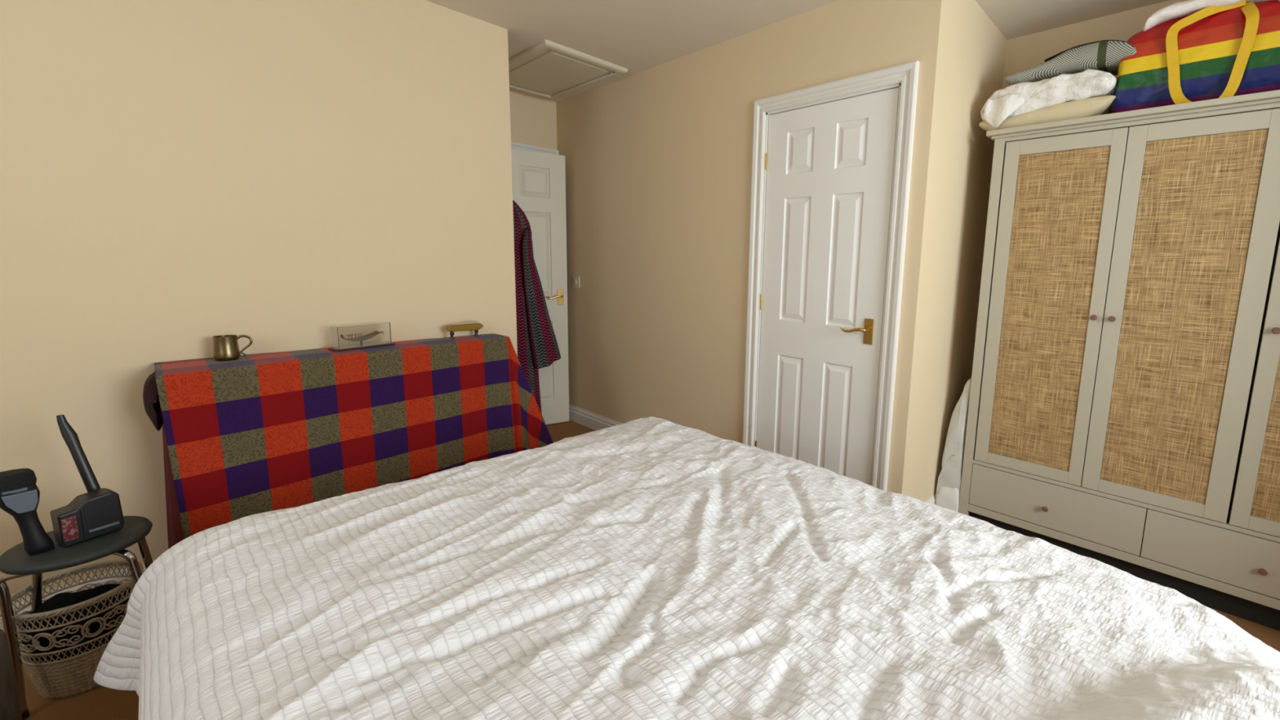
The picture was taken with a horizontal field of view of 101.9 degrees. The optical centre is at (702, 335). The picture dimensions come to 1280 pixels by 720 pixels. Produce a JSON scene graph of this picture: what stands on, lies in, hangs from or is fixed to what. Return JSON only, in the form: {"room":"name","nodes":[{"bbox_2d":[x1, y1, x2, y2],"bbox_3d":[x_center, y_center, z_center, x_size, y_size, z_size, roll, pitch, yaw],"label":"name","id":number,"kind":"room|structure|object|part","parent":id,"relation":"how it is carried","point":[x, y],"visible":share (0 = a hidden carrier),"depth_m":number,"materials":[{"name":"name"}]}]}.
{"room":"bedroom","nodes":[
{"label":"bedroom","id":0,"kind":"room"},
{"bbox_2d":[0,0,517,596],"bbox_3d":[-2.329,-0.293,2.077,0.906,2.412,2.860,9,11,43],"label":"wall","id":1,"kind":"structure","parent":0,"point":[176,175],"depth_m":1.91,"materials":[{"name":"paint"}]},
{"bbox_2d":[0,560,155,633],"bbox_3d":[-2.017,0.893,1.928,0.018,0.120,2.860,9,11,43],"label":"baseboard","id":2,"kind":"structure","parent":1,"relation":"attached to","point":[74,588],"depth_m":1.77,"materials":[{"name":"white paint"}]},
{"bbox_2d":[509,89,556,150],"bbox_3d":[-1.466,-0.510,3.712,0.100,2.412,0.924,9,11,43],"label":"wall","id":3,"kind":"structure","parent":0,"point":[533,119],"depth_m":3.73,"materials":[{"name":"paint"}]},
{"bbox_2d":[511,141,558,155],"bbox_3d":[-1.387,-0.335,3.736,0.022,2.062,0.816,9,11,43],"label":"trim","id":4,"kind":"structure","parent":3,"relation":"attached to","point":[514,145],"depth_m":3.73,"materials":[{"name":"white paint"}]},
{"bbox_2d":[511,148,568,424],"bbox_3d":[-1.302,-0.297,3.683,0.700,1.990,0.096,-4,10,-33],"label":"door","id":5,"kind":"structure","parent":3,"relation":"in","point":[538,179],"depth_m":3.77,"materials":[{"name":"paint"}]},
{"bbox_3d":[-1.086,-0.286,3.801,0.126,0.028,0.051,-4,10,-33],"label":"lever","id":6,"kind":"part","parent":5,"relation":"part of","materials":[{"name":"gold metal"}]},
{"bbox_3d":[-1.057,-0.288,3.854,0.043,0.116,0.006,-4,10,-33],"label":"handle plate","id":7,"kind":"part","parent":5,"relation":"part of","materials":[{"name":"gold metal"}]},
{"bbox_3d":[-1.389,-0.938,3.500,0.080,0.032,0.010,9,11,43],"label":"hook","id":8,"kind":"object","parent":5,"relation":"attached to","visible":0},
{"bbox_2d":[512,200,560,414],"bbox_3d":[-1.250,-0.126,3.559,0.576,1.579,0.150,-5,10,-35],"label":"gown","id":9,"kind":"object","parent":8,"relation":"hanging from","point":[536,341],"visible":0.44,"depth_m":3.56,"materials":[{"name":"fabric"}]},
{"bbox_2d":[20,419,1279,719],"bbox_3d":[-0.552,1.060,1.763,6.650,0.100,4.800,9,11,43],"label":"floor","id":10,"kind":"structure","parent":0,"point":[100,702],"depth_m":1.46,"materials":[{"name":"wood"}]},
{"bbox_2d":[0,628,22,719],"bbox_3d":[-1.629,0.820,0.949,0.430,0.560,0.400,9,11,43],"label":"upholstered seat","id":11,"kind":"object","parent":10,"relation":"on","point":[10,707],"visible":1,"depth_m":1.17,"materials":[{"name":"brown fabric"}]},
{"bbox_2d":[0,559,143,698],"bbox_3d":[-1.828,0.868,1.522,0.270,0.287,0.270,-4,10,-34],"label":"wicker basket","id":12,"kind":"object","parent":10,"relation":"on","point":[70,676],"visible":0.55,"depth_m":1.45,"materials":[{"name":"beige wicker"}]},
{"bbox_2d":[18,583,131,666],"bbox_3d":[-1.829,0.873,1.523,0.216,0.243,0.216,9,11,43],"label":"basket pattern","id":13,"kind":"object","parent":12,"relation":"in","point":[60,600],"visible":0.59,"depth_m":1.47,"materials":[{"name":"black wicker"}]},
{"bbox_2d":[0,515,153,719],"bbox_3d":[-1.762,0.795,1.484,0.283,0.452,0.300,9,11,43],"label":"stool","id":14,"kind":"object","parent":10,"relation":"on","point":[15,562],"visible":0.55,"depth_m":1.39,"materials":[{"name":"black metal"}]},
{"bbox_3d":[-1.786,0.814,1.385,0.120,0.419,0.047,-5,11,-39],"label":"leg","id":15,"kind":"part","parent":14,"relation":"part of","materials":[{"name":"silver metal"}]},
{"bbox_2d":[0,468,54,555],"bbox_3d":[-1.787,0.468,1.349,0.058,0.232,0.094,7,10,34],"label":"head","id":16,"kind":"object","parent":14,"relation":"on","point":[20,494],"visible":1,"depth_m":1.35},
{"bbox_3d":[-1.878,0.796,1.494,0.136,0.419,0.030,1,8,-2],"label":"leg","id":17,"kind":"part","parent":14,"relation":"part of","materials":[{"name":"silver metal"}]},
{"bbox_3d":[-1.755,0.585,1.455,0.282,0.027,0.282,9,11,43],"label":"seat","id":18,"kind":"part","parent":14,"relation":"part of","materials":[{"name":"black wood"}]},
{"bbox_2d":[49,488,124,547],"bbox_3d":[-1.734,0.509,1.457,0.069,0.121,0.120,5,9,26],"label":"box","id":19,"kind":"object","parent":14,"relation":"on","point":[90,515],"visible":1,"depth_m":1.44,"materials":[{"name":"black plastic"}]},
{"bbox_2d":[56,414,100,492],"bbox_3d":[-1.792,0.394,1.501,0.108,0.335,0.026,1,8,-1],"label":"tool","id":20,"kind":"object","parent":19,"relation":"on","point":[70,437],"visible":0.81,"depth_m":1.49,"materials":[{"name":"black plastic"}]},
{"bbox_3d":[-1.641,0.802,1.486,0.137,0.419,0.032,0,8,-7],"label":"leg","id":21,"kind":"part","parent":14,"relation":"part of","materials":[{"name":"silver metal"}]},
{"bbox_3d":[-1.759,0.782,1.607,0.020,0.419,0.141,1,8,1],"label":"leg","id":22,"kind":"part","parent":14,"relation":"part of","materials":[{"name":"silver metal"}]},
{"bbox_2d":[935,377,971,511],"bbox_3d":[1.289,0.570,2.594,0.128,0.760,0.231,9,11,43],"label":"laundry bag","id":23,"kind":"object","parent":10,"relation":"on","point":[949,479],"visible":0.59,"depth_m":2.51,"materials":[{"name":"fabric"}]},
{"bbox_2d":[958,89,1279,631],"bbox_3d":[1.917,0.075,2.103,1.414,1.856,0.506,9,11,43],"label":"wardrobe","id":24,"kind":"object","parent":10,"relation":"on","point":[1124,407],"visible":0.98,"depth_m":1.99,"materials":[{"name":"paint"}]},
{"bbox_3d":[1.448,0.011,2.558,0.041,1.834,0.480,9,11,43],"label":"panel","id":25,"kind":"part","parent":24,"relation":"part of","materials":[{"name":"paint"}]},
{"bbox_3d":[1.499,0.756,2.253,0.023,0.023,0.026,9,11,43],"label":"knob","id":26,"kind":"part","parent":24,"relation":"part of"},
{"bbox_2d":[978,95,1115,131],"bbox_3d":[1.566,-0.948,2.320,0.489,0.090,0.412,9,11,43],"label":"blanket","id":27,"kind":"object","parent":24,"relation":"on","point":[1083,108],"visible":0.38,"depth_m":2.12,"materials":[{"name":"beige fabric"}]},
{"bbox_2d":[980,68,1116,128],"bbox_3d":[1.559,-1.013,2.298,0.491,0.200,0.465,9,11,43],"label":"bedding","id":28,"kind":"object","parent":27,"relation":"on","point":[1020,98],"visible":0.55,"depth_m":2.15,"materials":[{"name":"fabric"}]},
{"bbox_2d":[1004,40,1137,85],"bbox_3d":[1.568,-1.142,2.178,0.475,0.118,0.229,9,11,43],"label":"pillow","id":29,"kind":"object","parent":28,"relation":"on","point":[1106,55],"visible":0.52,"depth_m":2.09,"materials":[{"name":"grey fabric"}]},
{"bbox_3d":[1.465,-0.098,2.208,0.310,1.331,0.007,9,11,43],"label":"cane panel","id":30,"kind":"part","parent":24,"relation":"part of","materials":[{"name":"beige wicker"}]},
{"bbox_3d":[1.462,-0.104,2.211,0.412,1.443,0.018,9,11,43],"label":"door","id":31,"kind":"part","parent":24,"relation":"part of","materials":[{"name":"paint"}]},
{"bbox_3d":[1.521,0.743,2.260,0.630,0.199,0.018,9,11,43],"label":"drawer","id":32,"kind":"part","parent":24,"relation":"part of","materials":[{"name":"paint"}]},
{"bbox_3d":[1.577,-0.073,2.076,0.023,0.023,0.026,9,11,43],"label":"knob","id":33,"kind":"part","parent":24,"relation":"part of","materials":[{"name":"brown wood"}]},
{"bbox_3d":[1.620,-0.067,2.037,0.023,0.023,0.026,9,11,43],"label":"knob","id":34,"kind":"part","parent":24,"relation":"part of","materials":[{"name":"brown wood"}]},
{"bbox_3d":[1.905,0.879,2.225,1.314,0.035,0.470,9,11,43],"label":"rail","id":35,"kind":"part","parent":24,"relation":"part of","materials":[{"name":"paint"}]},
{"bbox_3d":[1.760,0.669,2.034,1.272,0.017,0.028,9,11,43],"label":"rail","id":36,"kind":"part","parent":24,"relation":"part of","materials":[{"name":"paint"}]},
{"bbox_3d":[1.936,-0.826,1.973,1.414,0.034,0.506,9,11,43],"label":"cornice","id":37,"kind":"part","parent":24,"relation":"part of","materials":[{"name":"paint"}]},
{"bbox_3d":[1.790,-0.782,1.824,1.272,0.016,0.030,9,11,43],"label":"rail","id":38,"kind":"part","parent":24,"relation":"part of","materials":[{"name":"paint"}]},
{"bbox_3d":[1.770,-0.056,1.924,0.430,1.443,0.018,9,11,43],"label":"door","id":39,"kind":"part","parent":24,"relation":"part of","materials":[{"name":"paint"}]},
{"bbox_3d":[1.768,-0.051,1.926,0.310,1.331,0.007,9,11,43],"label":"cane panel","id":40,"kind":"part","parent":24,"relation":"part of","materials":[{"name":"beige wicker"}]},
{"bbox_2d":[1111,0,1279,113],"bbox_3d":[1.998,-0.992,1.896,0.733,0.392,0.469,9,11,43],"label":"bag","id":41,"kind":"object","parent":24,"relation":"on","point":[1211,52],"visible":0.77,"depth_m":1.84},
{"bbox_2d":[1142,0,1279,31],"bbox_3d":[1.982,-1.167,1.865,0.582,0.115,0.353,9,11,43],"label":"garment","id":42,"kind":"object","parent":41,"relation":"on","point":[1177,10],"visible":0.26,"depth_m":1.87,"materials":[{"name":"white fabric"}]},
{"bbox_3d":[1.983,0.815,1.831,0.633,0.199,0.018,9,11,43],"label":"drawer","id":43,"kind":"part","parent":24,"relation":"part of","materials":[{"name":"paint"}]},
{"bbox_3d":[2.081,-0.008,1.636,0.408,1.443,0.018,9,11,43],"label":"door","id":44,"kind":"part","parent":24,"relation":"part of","materials":[{"name":"paint"}]},
{"bbox_3d":[1.972,0.829,1.814,0.023,0.023,0.026,9,11,43],"label":"knob","id":45,"kind":"part","parent":24,"relation":"part of","materials":[{"name":"brown wood"}]},
{"bbox_3d":[2.077,-0.003,1.639,0.304,1.331,0.007,9,11,43],"label":"cane panel","id":46,"kind":"part","parent":24,"relation":"part of","materials":[{"name":"beige wicker"}]},
{"bbox_3d":[1.938,-0.017,1.741,0.023,0.023,0.026,9,11,43],"label":"knob","id":47,"kind":"part","parent":24,"relation":"part of","materials":[{"name":"beige metal"}]},
{"bbox_3d":[0.255,0.877,0.891,2.595,0.545,1.310,9,11,43],"label":"bed","id":48,"kind":"object","parent":10,"relation":"on","visible":0},
{"bbox_2d":[92,416,1279,719],"bbox_3d":[0.247,0.737,0.865,3.150,0.614,1.838,9,11,43],"label":"duvet","id":49,"kind":"object","parent":48,"relation":"on","point":[648,568],"visible":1,"depth_m":0.98,"materials":[{"name":"fabric"}]},
{"bbox_3d":[-1.445,0.487,2.270,0.245,0.851,1.170,9,11,43],"label":"console table","id":50,"kind":"object","parent":10,"relation":"on","visible":0},
{"bbox_2d":[142,333,553,549],"bbox_3d":[-1.355,0.471,2.329,0.320,0.853,1.530,9,11,43],"label":"blanket","id":51,"kind":"object","parent":50,"relation":"on","point":[249,434],"visible":0.85,"depth_m":2.04,"materials":[{"name":"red fabric"}]},
{"bbox_2d":[212,334,253,360],"bbox_3d":[-1.755,0.043,1.930,0.116,0.091,0.076,-3,9,-27],"label":"tankard","id":52,"kind":"object","parent":51,"relation":"on","point":[225,347],"visible":1,"depth_m":1.90,"materials":[{"name":"metal"}]},
{"bbox_3d":[-1.724,0.036,1.945,0.048,0.079,0.010,-3,9,-27],"label":"handle","id":53,"kind":"part","parent":52,"relation":"part of","materials":[{"name":"metal"}]},
{"bbox_2d":[328,321,395,351],"bbox_3d":[-1.470,0.000,2.230,0.072,0.102,0.236,6,10,32],"label":"display case","id":54,"kind":"object","parent":51,"relation":"on","point":[346,337],"visible":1,"depth_m":2.20,"materials":[{"name":"clear glass"}]},
{"bbox_2d":[446,320,483,338],"bbox_3d":[-1.186,-0.032,2.585,0.026,0.078,0.185,7,10,33],"label":"model","id":55,"kind":"object","parent":51,"relation":"on","point":[476,326],"visible":1,"depth_m":2.57},
{"bbox_2d":[555,0,951,496],"bbox_3d":[-0.477,-0.457,3.489,3.880,2.412,0.100,9,11,43],"label":"wall","id":56,"kind":"structure","parent":0,"point":[658,159],"depth_m":2.98,"materials":[{"name":"paint"}]},
{"bbox_2d":[572,275,579,288],"bbox_3d":[-0.944,-0.403,3.861,0.086,0.086,0.014,9,11,43],"label":"light switch","id":57,"kind":"object","parent":56,"relation":"attached to","point":[575,278],"visible":1,"depth_m":3.85,"materials":[{"name":"plastic"}]},
{"bbox_2d":[568,404,622,431],"bbox_3d":[-0.462,0.695,3.536,1.871,0.120,0.018,9,11,43],"label":"baseboard","id":58,"kind":"structure","parent":56,"relation":"attached to","point":[594,421],"depth_m":3.89,"materials":[{"name":"white paint"}]},
{"bbox_2d":[754,87,898,485],"bbox_3d":[0.544,-0.083,2.494,0.666,1.983,0.096,9,11,43],"label":"door","id":59,"kind":"structure","parent":56,"relation":"in","point":[829,166],"depth_m":2.45,"materials":[{"name":"paint"}]},
{"bbox_3d":[0.690,-0.027,2.331,0.126,0.028,0.051,9,11,43],"label":"lever","id":60,"kind":"part","parent":59,"relation":"part of","materials":[{"name":"gold metal"}]},
{"bbox_3d":[0.747,-0.019,2.316,0.043,0.116,0.006,9,11,43],"label":"handle plate","id":61,"kind":"part","parent":59,"relation":"part of","materials":[{"name":"gold metal"}]},
{"bbox_2d":[742,60,919,491],"bbox_3d":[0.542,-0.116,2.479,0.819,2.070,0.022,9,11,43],"label":"trim","id":62,"kind":"structure","parent":56,"relation":"attached to","point":[906,74],"depth_m":2.27,"materials":[{"name":"white paint"}]},
{"bbox_2d":[426,0,1168,102],"bbox_3d":[-0.499,-1.426,1.405,6.650,0.100,4.800,9,11,43],"label":"ceiling","id":63,"kind":"structure","parent":0,"point":[637,36],"depth_m":2.47,"materials":[{"name":"paint"}]},
{"bbox_2d":[508,48,614,95],"bbox_3d":[-0.950,-1.633,3.228,0.762,0.030,0.449,9,11,43],"label":"hatch","id":64,"kind":"object","parent":63,"relation":"attached to","point":[548,72],"visible":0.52,"depth_m":3.18,"materials":[{"name":"paint"}]},
{"bbox_2d":[508,39,627,99],"bbox_3d":[-0.955,-1.637,3.233,0.855,0.024,0.557,9,11,43],"label":"trim","id":65,"kind":"structure","parent":63,"relation":"attached to","point":[544,45],"depth_m":3.01,"materials":[{"name":"paint"}]},
{"bbox_2d":[910,0,1006,501],"bbox_3d":[1.212,-0.284,2.541,0.100,2.412,0.816,9,11,43],"label":"wall","id":66,"kind":"structure","parent":0,"point":[976,47],"depth_m":2.41,"materials":[{"name":"paint"}]},
{"bbox_2d":[925,493,935,504],"bbox_3d":[1.196,0.861,2.629,0.018,0.120,0.916,9,11,43],"label":"baseboard","id":67,"kind":"structure","parent":66,"relation":"attached to","point":[932,500],"depth_m":2.58,"materials":[{"name":"white paint"}]},
{"bbox_2d":[1002,0,1188,88],"bbox_3d":[2.443,-0.182,2.019,2.620,2.412,0.100,9,11,43],"label":"wall","id":68,"kind":"structure","parent":0,"point":[1027,51],"depth_m":2.45,"materials":[{"name":"paint"}]}
]}

